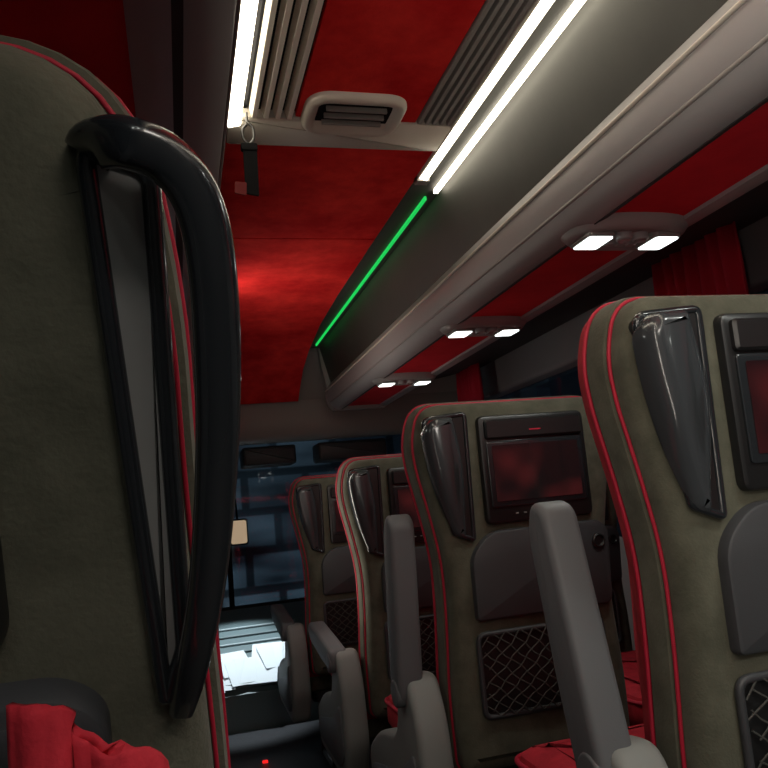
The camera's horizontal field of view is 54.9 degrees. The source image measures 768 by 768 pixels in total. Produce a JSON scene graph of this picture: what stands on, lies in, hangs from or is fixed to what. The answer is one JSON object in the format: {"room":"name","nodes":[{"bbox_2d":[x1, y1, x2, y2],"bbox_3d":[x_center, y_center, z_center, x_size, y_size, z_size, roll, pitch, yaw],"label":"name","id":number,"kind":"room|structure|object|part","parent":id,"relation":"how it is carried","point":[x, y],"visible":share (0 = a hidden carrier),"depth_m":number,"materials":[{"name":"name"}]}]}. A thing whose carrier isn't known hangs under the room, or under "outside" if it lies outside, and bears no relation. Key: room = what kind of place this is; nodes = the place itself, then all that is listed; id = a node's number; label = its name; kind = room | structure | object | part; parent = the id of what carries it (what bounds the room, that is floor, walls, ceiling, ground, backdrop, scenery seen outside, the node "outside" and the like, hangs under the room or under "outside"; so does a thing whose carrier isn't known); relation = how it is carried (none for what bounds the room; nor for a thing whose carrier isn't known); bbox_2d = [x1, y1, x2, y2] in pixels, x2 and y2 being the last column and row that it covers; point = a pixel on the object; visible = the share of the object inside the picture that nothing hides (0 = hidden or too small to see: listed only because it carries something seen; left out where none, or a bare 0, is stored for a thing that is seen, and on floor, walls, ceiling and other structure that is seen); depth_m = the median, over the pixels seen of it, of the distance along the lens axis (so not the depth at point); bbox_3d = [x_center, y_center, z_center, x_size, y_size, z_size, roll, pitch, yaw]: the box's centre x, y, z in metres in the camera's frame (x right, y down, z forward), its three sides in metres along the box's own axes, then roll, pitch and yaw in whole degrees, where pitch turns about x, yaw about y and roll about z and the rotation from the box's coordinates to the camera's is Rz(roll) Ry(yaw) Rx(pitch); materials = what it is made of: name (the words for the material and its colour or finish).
{"room":"vehicle interior","nodes":[
{"label":"vehicle interior","id":0,"kind":"room"},
{"bbox_2d":[243,0,262,107],"bbox_3d":[-0.055,-0.670,1.089,2.650,0.040,5.050,-3,-10,-16],"label":"ceiling","id":1,"kind":"structure","parent":0,"point":[259,6],"depth_m":1.32,"materials":[{"name":"grey plastic"}]},
{"bbox_2d":[0,0,257,397],"bbox_3d":[-0.714,-0.442,0.923,1.132,0.336,5.160,-3,-10,-16],"label":"luggage rack","id":2,"kind":"object","parent":1,"relation":"attached to","point":[181,67],"visible":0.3,"depth_m":0.79,"materials":[{"name":"grey plastic"}]},
{"bbox_3d":[-0.444,-0.325,0.943,0.330,0.030,5.100,-3,-10,-16],"label":"service panel","id":3,"kind":"part","parent":2,"relation":"part of","materials":[{"name":"red fabric"}]},
{"bbox_3d":[-0.279,-0.369,1.028,0.117,0.139,5.160,-3,-10,-16],"label":"rail","id":4,"kind":"part","parent":2,"relation":"part of","materials":[{"name":"grey plastic"}]},
{"bbox_2d":[227,0,257,127],"bbox_3d":[0.083,-0.800,0.071,0.030,0.022,3.000,-3,-10,-16],"label":"diffuser","id":5,"kind":"object","parent":2,"relation":"attached to","point":[248,10],"depth_m":1.28,"materials":[{"name":"white plastic"}]},
{"bbox_2d":[235,112,258,196],"bbox_3d":[-0.272,-0.450,1.446,0.050,0.176,0.012,-3,-10,-16],"label":"strap","id":6,"kind":"object","parent":1,"relation":"hanging from","point":[250,186],"visible":1,"depth_m":1.44,"materials":[{"name":"black fabric"}]},
{"bbox_2d":[220,142,432,238],"bbox_3d":[-0.182,-0.487,1.907,0.472,0.019,0.555,-3,-10,-16],"label":"panel","id":7,"kind":"object","parent":1,"relation":"attached to","point":[305,192],"visible":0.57,"depth_m":1.86,"materials":[{"name":"fabric"}]},
{"bbox_2d":[295,0,485,121],"bbox_3d":[0.327,-0.830,0.130,0.256,0.019,2.975,-3,-10,-16],"label":"panel","id":8,"kind":"object","parent":1,"relation":"attached to","point":[402,48],"visible":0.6,"depth_m":1.30,"materials":[{"name":"fabric"}]},
{"bbox_2d":[310,0,767,410],"bbox_3d":[0.708,-0.513,1.325,0.930,0.336,5.160,-3,-10,-16],"label":"luggage rack","id":9,"kind":"object","parent":1,"relation":"attached to","point":[590,111],"visible":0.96,"depth_m":1.47,"materials":[{"name":"grey plastic"}]},
{"bbox_2d":[372,372,435,386],"bbox_3d":[0.081,-0.014,2.934,0.264,0.035,0.160,-3,-10,-16],"label":"pod","id":10,"kind":"object","parent":9,"relation":"attached to","point":[407,378],"visible":0.99,"depth_m":2.88,"materials":[{"name":"grey plastic"}]},
{"bbox_2d":[456,363,483,401],"bbox_3d":[0.452,0.326,3.619,0.050,0.851,0.290,-3,-10,-16],"label":"window curtain","id":11,"kind":"object","parent":9,"relation":"hanging from","point":[469,381],"visible":0.18,"depth_m":3.63,"materials":[{"name":"red fabric"}]},
{"bbox_2d":[440,316,525,337],"bbox_3d":[0.290,-0.161,2.166,0.264,0.035,0.160,-3,-10,-16],"label":"pod","id":12,"kind":"object","parent":9,"relation":"attached to","point":[477,326],"visible":0.99,"depth_m":2.12,"materials":[{"name":"grey plastic"}]},
{"bbox_2d":[420,0,554,180],"bbox_3d":[0.516,-0.805,0.306,0.025,0.018,3.220,-3,-10,-16],"label":"diffuser","id":13,"kind":"object","parent":9,"relation":"attached to","point":[539,11],"depth_m":1.43,"materials":[{"name":"white plastic"}]},
{"bbox_2d":[433,0,585,193],"bbox_3d":[0.561,-0.802,0.360,0.011,0.014,3.300,-3,-10,-16],"label":"diffuser","id":14,"kind":"object","parent":9,"relation":"attached to","point":[573,12],"depth_m":1.48,"materials":[{"name":"white plastic"}]},
{"bbox_3d":[0.551,-0.375,1.224,0.180,0.030,5.100,-3,-10,-16],"label":"service panel","id":15,"kind":"part","parent":9,"relation":"part of","materials":[{"name":"beige plastic"}]},
{"bbox_2d":[561,212,687,250],"bbox_3d":[0.479,-0.294,1.473,0.264,0.035,0.160,-3,-10,-16],"label":"pod","id":16,"kind":"object","parent":9,"relation":"attached to","point":[621,231],"visible":0.99,"depth_m":1.43,"materials":[{"name":"grey plastic"}]},
{"bbox_2d":[651,221,748,295],"bbox_3d":[0.893,0.015,2.001,0.050,0.851,0.380,-3,-10,-16],"label":"window curtain","id":17,"kind":"object","parent":9,"relation":"hanging from","point":[713,265],"visible":0.11,"depth_m":2.00,"materials":[{"name":"red fabric"}]},
{"bbox_2d":[222,549,304,610],"bbox_3d":[-0.901,0.827,4.350,2.650,1.360,1.180,-3,-10,-16],"label":"frame","id":18,"kind":"object","parent":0,"point":[230,567],"visible":0.04,"depth_m":4.75,"materials":[{"name":"grey metal"}]},
{"bbox_3d":[-0.974,1.508,4.726,2.650,0.160,0.100,-3,-10,-16],"label":"sill","id":19,"kind":"part","parent":18,"relation":"part of","materials":[{"name":"grey metal"}]},
{"bbox_2d":[239,391,457,468],"bbox_3d":[-0.896,0.346,4.244,2.630,0.330,1.158,-3,-10,-16],"label":"header","id":20,"kind":"object","parent":18,"relation":"attached to","point":[308,419],"visible":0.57,"depth_m":3.87,"materials":[{"name":"grey plastic"}]},
{"bbox_2d":[231,498,248,545],"bbox_3d":[-0.946,0.699,4.685,0.120,0.630,0.220,-3,-10,-16],"label":"mirror","id":21,"kind":"object","parent":20,"relation":"attached to","point":[240,526],"visible":0.62,"depth_m":4.55,"materials":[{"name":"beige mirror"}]},
{"bbox_3d":[-0.955,0.628,4.706,0.011,0.483,0.201,-3,-10,-16],"label":"arm","id":22,"kind":"part","parent":21,"relation":"part of","materials":[{"name":"black"}]},
{"bbox_3d":[-0.892,0.910,4.545,0.098,0.140,0.002,-3,-10,-16],"label":"glass","id":23,"kind":"part","parent":21,"relation":"part of","materials":[{"name":"beige mirror"}]},
{"bbox_2d":[247,0,324,119],"bbox_3d":[0.158,-0.818,0.082,0.097,0.028,2.975,-3,-10,-16],"label":"louvres","id":24,"kind":"object","parent":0,"point":[287,30],"depth_m":1.30,"materials":[{"name":"grey plastic"}]},
{"bbox_2d":[228,720,370,767],"bbox_3d":[-0.405,1.619,2.731,2.650,0.105,2.120,-3,-10,-16],"label":"floor","id":25,"kind":"structure","parent":0,"point":[297,745],"depth_m":3.44,"materials":[{"name":"plastic"}]},
{"bbox_2d":[271,474,358,767],"bbox_3d":[-0.196,1.021,3.268,0.594,1.224,0.643,-3,-10,-16],"label":"seat","id":26,"kind":"object","parent":25,"relation":"on","point":[328,567],"visible":0.49,"depth_m":3.03,"materials":[{"name":"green fabric"}]},
{"bbox_3d":[-0.440,1.030,3.211,0.058,0.075,0.412,-3,-4,-16],"label":"armrest","id":27,"kind":"part","parent":26,"relation":"part of","materials":[{"name":"grey plastic"}]},
{"bbox_3d":[-0.421,1.262,3.139,0.013,0.189,0.408,-3,-10,-16],"label":"panel","id":28,"kind":"part","parent":26,"relation":"part of","materials":[{"name":"grey plastic"}]},
{"bbox_3d":[-0.392,1.204,3.164,0.074,0.386,0.489,-3,-10,-16],"label":"panel","id":29,"kind":"part","parent":26,"relation":"part of","materials":[{"name":"grey plastic"}]},
{"bbox_3d":[-0.310,0.552,3.019,0.082,0.263,0.042,-3,-8,-16],"label":"grab handle","id":30,"kind":"part","parent":26,"relation":"part of","materials":[{"name":"grey plastic"}]},
{"bbox_2d":[309,667,328,676],"bbox_3d":[-0.159,1.197,3.316,0.470,0.107,0.470,-3,-10,-16],"label":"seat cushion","id":31,"kind":"object","parent":26,"relation":"on","point":[310,672],"depth_m":3.04,"materials":[{"name":"red fabric"}]},
{"bbox_3d":[-0.141,1.314,3.273,0.400,0.040,0.360,-3,-10,-16],"label":"seat frame","id":32,"kind":"part","parent":26,"relation":"part of","materials":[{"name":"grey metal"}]},
{"bbox_2d":[327,485,347,543],"bbox_3d":[-0.101,0.533,3.097,0.264,0.240,0.044,-3,-10,-16],"label":"monitor","id":33,"kind":"object","parent":26,"relation":"on","point":[336,534],"depth_m":3.06,"materials":[{"name":"black plastic"}]},
{"bbox_2d":[321,545,356,594],"bbox_3d":[-0.090,0.759,3.066,0.339,0.188,0.030,-3,-10,-16],"label":"tray","id":34,"kind":"object","parent":26,"relation":"on","point":[337,567],"depth_m":3.03,"materials":[{"name":"grey plastic"}]},
{"bbox_3d":[-0.091,0.966,3.035,0.312,0.182,0.012,-3,-8,-16],"label":"pocket frame","id":35,"kind":"part","parent":26,"relation":"part of","materials":[{"name":"grey plastic"}]},
{"bbox_2d":[308,454,436,767],"bbox_3d":[0.051,0.867,2.543,0.594,1.224,0.643,-3,-10,-16],"label":"seat","id":36,"kind":"object","parent":25,"relation":"on","point":[369,489],"visible":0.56,"depth_m":2.31,"materials":[{"name":"green fabric"}]},
{"bbox_3d":[-0.192,0.876,2.486,0.058,0.075,0.412,-3,-4,-16],"label":"armrest","id":37,"kind":"part","parent":36,"relation":"part of","materials":[{"name":"grey plastic"}]},
{"bbox_3d":[-0.173,1.108,2.413,0.013,0.189,0.408,-3,-10,-16],"label":"panel","id":38,"kind":"part","parent":36,"relation":"part of","materials":[{"name":"grey plastic"}]},
{"bbox_3d":[-0.145,1.050,2.439,0.074,0.386,0.489,-3,-10,-16],"label":"panel","id":39,"kind":"part","parent":36,"relation":"part of","materials":[{"name":"grey plastic"}]},
{"bbox_3d":[-0.063,0.398,2.293,0.082,0.263,0.042,-3,-8,-16],"label":"grab handle","id":40,"kind":"part","parent":36,"relation":"part of","materials":[{"name":"grey plastic"}]},
{"bbox_2d":[367,712,375,719],"bbox_3d":[0.088,1.043,2.591,0.470,0.107,0.470,-3,-10,-16],"label":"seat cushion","id":41,"kind":"object","parent":36,"relation":"on","point":[369,717],"depth_m":2.31,"materials":[{"name":"red fabric"}]},
{"bbox_2d":[387,467,423,541],"bbox_3d":[0.146,0.379,2.372,0.264,0.240,0.044,-3,-10,-16],"label":"monitor","id":42,"kind":"object","parent":36,"relation":"on","point":[399,497],"depth_m":2.34,"materials":[{"name":"black plastic"}]},
{"bbox_2d":[381,546,432,611],"bbox_3d":[0.157,0.605,2.341,0.339,0.188,0.030,-3,-10,-16],"label":"tray","id":43,"kind":"object","parent":36,"relation":"on","point":[424,585],"depth_m":2.32,"materials":[{"name":"grey plastic"}]},
{"bbox_3d":[0.156,0.812,2.309,0.312,0.182,0.012,-3,-8,-16],"label":"pocket frame","id":44,"kind":"part","parent":36,"relation":"part of","materials":[{"name":"grey plastic"}]},
{"bbox_2d":[605,483,632,651],"bbox_3d":[0.570,0.841,2.691,0.525,1.224,0.641,-3,-10,-16],"label":"seat","id":45,"kind":"object","parent":25,"relation":"on","point":[618,598],"visible":0.14,"depth_m":2.50,"materials":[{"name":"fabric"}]},
{"bbox_2d":[605,500,608,520],"bbox_3d":[0.631,0.355,2.509,0.264,0.240,0.044,-3,-10,-16],"label":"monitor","id":46,"kind":"object","parent":45,"relation":"on","point":[607,501],"depth_m":2.53,"materials":[{"name":"black plastic"}]},
{"bbox_2d":[605,525,621,581],"bbox_3d":[0.642,0.581,2.478,0.339,0.188,0.030,-3,-10,-16],"label":"tray","id":47,"kind":"object","parent":45,"relation":"on","point":[613,534],"depth_m":2.50,"materials":[{"name":"grey plastic"}]},
{"bbox_3d":[0.641,0.788,2.446,0.312,0.182,0.012,-3,-8,-16],"label":"pocket frame","id":48,"kind":"part","parent":45,"relation":"part of","materials":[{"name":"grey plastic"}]},
{"bbox_2d":[226,91,451,151],"bbox_3d":[-0.078,-0.547,1.540,0.480,0.030,0.213,-3,-10,-16],"label":"ceiling air vent","id":49,"kind":"object","parent":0,"point":[329,119],"depth_m":1.54,"materials":[{"name":"grey plastic"}]},
{"bbox_2d":[298,348,456,399],"bbox_3d":[-0.747,-0.031,3.650,2.650,0.230,0.180,-3,-10,-16],"label":"lining","id":50,"kind":"object","parent":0,"point":[312,385],"visible":0.02,"depth_m":3.81,"materials":[{"name":"grey plastic"}]},
{"bbox_2d":[233,238,374,403],"bbox_3d":[-0.462,-0.173,2.950,0.472,0.246,1.667,-3,-10,-16],"label":"panel","id":51,"kind":"object","parent":50,"relation":"attached to","point":[287,287],"visible":0.59,"depth_m":2.76,"materials":[{"name":"fabric"}]},
{"bbox_2d":[417,0,533,125],"bbox_3d":[0.491,-0.837,0.176,0.084,0.024,2.975,-3,-10,-16],"label":"louvres","id":52,"kind":"object","parent":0,"point":[495,22],"depth_m":1.36,"materials":[{"name":"grey plastic"}]},
{"bbox_2d":[480,216,767,399],"bbox_3d":[1.026,-0.455,2.160,0.110,0.400,6.600,-3,-10,-16],"label":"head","id":53,"kind":"object","parent":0,"point":[553,353],"visible":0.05,"depth_m":3.08},
{"bbox_2d":[619,535,634,649],"bbox_3d":[1.203,1.066,1.916,0.050,1.300,6.600,-3,-10,-16],"label":"wall","id":54,"kind":"structure","parent":0,"point":[624,564],"depth_m":2.79,"materials":[{"name":"grey"}]},
{"bbox_3d":[0.320,1.038,0.062,2.650,0.080,3.530,-3,-10,-16],"label":"floor","id":55,"kind":"structure","parent":0,"visible":0},
{"bbox_2d":[0,35,240,767],"bbox_3d":[-0.388,0.468,0.555,0.547,1.178,0.888,-3,-10,-16],"label":"seat","id":56,"kind":"object","parent":55,"relation":"on","point":[118,483],"visible":0.99,"depth_m":0.34,"materials":[{"name":"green fabric"}]},
{"bbox_2d":[0,537,8,645],"bbox_3d":[-0.302,0.014,0.287,0.264,0.227,0.125,-3,-10,-16],"label":"monitor","id":57,"kind":"object","parent":56,"relation":"on","point":[4,541],"depth_m":0.34,"materials":[{"name":"black"}]},
{"bbox_2d":[0,677,111,767],"bbox_3d":[-0.310,0.240,0.340,0.354,0.172,0.093,-3,-10,-16],"label":"tray","id":58,"kind":"object","parent":56,"relation":"on","point":[90,697],"depth_m":0.36,"materials":[{"name":"grey plastic"}]},
{"bbox_2d":[6,702,169,767],"bbox_3d":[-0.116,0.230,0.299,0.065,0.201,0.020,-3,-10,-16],"label":"jacket","id":59,"kind":"object","parent":56,"relation":"hanging from","point":[38,735],"visible":1,"depth_m":0.31,"materials":[{"name":"fabric"}]},
{"bbox_3d":[-0.099,0.033,0.335,0.067,0.290,0.057,-3,14,-16],"label":"grab handle","id":60,"kind":"part","parent":56,"relation":"part of","materials":[{"name":"black plastic"}]},
{"bbox_2d":[371,395,629,767],"bbox_3d":[0.249,0.673,1.854,0.594,1.224,0.643,-3,-10,-16],"label":"seat","id":61,"kind":"object","parent":55,"relation":"on","point":[475,471],"visible":0.73,"depth_m":1.62,"materials":[{"name":"green fabric"}]},
{"bbox_3d":[0.024,0.914,1.724,0.013,0.189,0.408,-3,-10,-16],"label":"panel","id":62,"kind":"part","parent":61,"relation":"part of","materials":[{"name":"grey plastic"}]},
{"bbox_3d":[0.041,0.494,1.637,0.058,0.412,0.075,-3,-2,-16],"label":"armrest","id":63,"kind":"part","parent":61,"relation":"part of","materials":[{"name":"grey plastic"}]},
{"bbox_3d":[0.053,0.856,1.750,0.074,0.386,0.489,-3,-10,-16],"label":"panel","id":64,"kind":"part","parent":61,"relation":"part of","materials":[{"name":"grey plastic"}]},
{"bbox_2d":[387,694,454,767],"bbox_3d":[0.285,0.849,1.902,0.470,0.107,0.470,-3,-10,-16],"label":"seat cushion","id":65,"kind":"object","parent":61,"relation":"on","point":[392,712],"depth_m":1.98,"materials":[{"name":"red fabric"}]},
{"bbox_3d":[0.135,0.204,1.605,0.082,0.263,0.042,-3,-8,-16],"label":"grab handle","id":66,"kind":"part","parent":61,"relation":"part of","materials":[{"name":"grey plastic"}]},
{"bbox_2d":[475,410,591,523],"bbox_3d":[0.343,0.185,1.683,0.264,0.240,0.044,-3,-10,-16],"label":"monitor","id":67,"kind":"object","parent":61,"relation":"on","point":[524,458],"depth_m":1.67,"materials":[{"name":"black plastic"}]},
{"bbox_2d":[470,520,611,620],"bbox_3d":[0.354,0.411,1.652,0.339,0.188,0.030,-3,-10,-16],"label":"tray","id":68,"kind":"object","parent":61,"relation":"on","point":[504,586],"depth_m":1.62,"materials":[{"name":"grey plastic"}]},
{"bbox_3d":[0.353,0.618,1.620,0.312,0.182,0.012,-3,-8,-16],"label":"pocket frame","id":69,"kind":"part","parent":61,"relation":"part of","materials":[{"name":"grey plastic"}]},
{"bbox_2d":[621,567,643,725],"bbox_3d":[0.782,0.646,2.006,0.525,1.224,0.641,-3,-10,-16],"label":"seat","id":70,"kind":"object","parent":55,"relation":"on","point":[630,659],"visible":0.02,"depth_m":1.83,"materials":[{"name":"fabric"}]},
{"bbox_2d":[621,650,643,725],"bbox_3d":[0.785,0.824,2.043,0.470,0.107,0.470,-3,-10,-16],"label":"seat cushion","id":71,"kind":"object","parent":70,"relation":"on","point":[633,686],"depth_m":1.85,"materials":[{"name":"red fabric"}]},
{"bbox_2d":[514,294,767,767],"bbox_3d":[0.492,0.504,1.194,0.594,1.224,0.643,-3,-10,-16],"label":"seat","id":72,"kind":"object","parent":55,"relation":"on","point":[674,389],"visible":1,"depth_m":0.97,"materials":[{"name":"green fabric"}]},
{"bbox_3d":[0.271,0.367,1.029,0.058,0.412,0.075,-3,-22,-16],"label":"armrest","id":73,"kind":"part","parent":72,"relation":"part of","materials":[{"name":"grey plastic"}]},
{"bbox_2d":[520,724,644,767],"bbox_3d":[0.528,0.680,1.242,0.470,0.107,0.470,-3,-10,-16],"label":"seat cushion","id":74,"kind":"object","parent":72,"relation":"on","point":[556,754],"depth_m":1.34,"materials":[{"name":"red fabric"}]},
{"bbox_3d":[0.295,0.688,1.090,0.074,0.386,0.489,-3,-10,-16],"label":"panel","id":75,"kind":"part","parent":72,"relation":"part of","materials":[{"name":"grey plastic"}]},
{"bbox_3d":[0.377,0.035,0.944,0.082,0.263,0.042,-3,-8,-16],"label":"grab handle","id":76,"kind":"part","parent":72,"relation":"part of","materials":[{"name":"grey plastic"}]},
{"bbox_2d":[713,312,767,490],"bbox_3d":[0.586,0.017,1.022,0.264,0.240,0.044,-3,-10,-16],"label":"monitor","id":77,"kind":"object","parent":72,"relation":"on","point":[740,339],"depth_m":0.99,"materials":[{"name":"black plastic"}]},
{"bbox_2d":[718,500,767,655],"bbox_3d":[0.597,0.242,0.991,0.339,0.188,0.030,-3,-10,-16],"label":"tray","id":78,"kind":"object","parent":72,"relation":"on","point":[742,524],"depth_m":0.94,"materials":[{"name":"grey plastic"}]},
{"bbox_3d":[0.596,0.449,0.960,0.312,0.182,0.012,-3,-8,-16],"label":"pocket frame","id":79,"kind":"part","parent":72,"relation":"part of","materials":[{"name":"grey plastic"}]},
{"bbox_3d":[-0.847,2.289,4.416,2.650,0.100,1.550,-3,-10,-16],"label":"floor","id":80,"kind":"structure","parent":0,"visible":0},
{"bbox_2d":[219,601,318,734],"bbox_3d":[-0.811,1.760,4.195,2.630,0.840,0.860,-3,-10,-16],"label":"dashboard","id":81,"kind":"object","parent":80,"relation":"on","point":[252,707],"visible":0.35,"depth_m":3.88,"materials":[{"name":"grey plastic"}]},
{"bbox_2d":[221,641,284,692],"bbox_3d":[-0.750,1.515,3.958,0.558,0.170,0.311,-3,-10,-16],"label":"paper stack","id":82,"kind":"object","parent":81,"relation":"on","point":[238,669],"visible":0.71,"depth_m":3.96,"materials":[{"name":"white paper"}]},
{"label":"outside","id":83,"kind":"structure","parent":0,"visible":0},
{"bbox_3d":[-0.987,3.682,7.827,18.000,0.100,5.300,-3,-10,-16],"label":"ground","id":84,"kind":"structure","parent":83,"visible":0},
{"bbox_2d":[222,379,550,607],"bbox_3d":[-2.973,1.146,10.723,12.000,6.200,0.300,-3,-10,-16],"label":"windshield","id":85,"kind":"object","parent":84,"relation":"on","point":[268,568],"visible":0.02,"depth_m":10.75,"materials":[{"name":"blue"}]}
]}

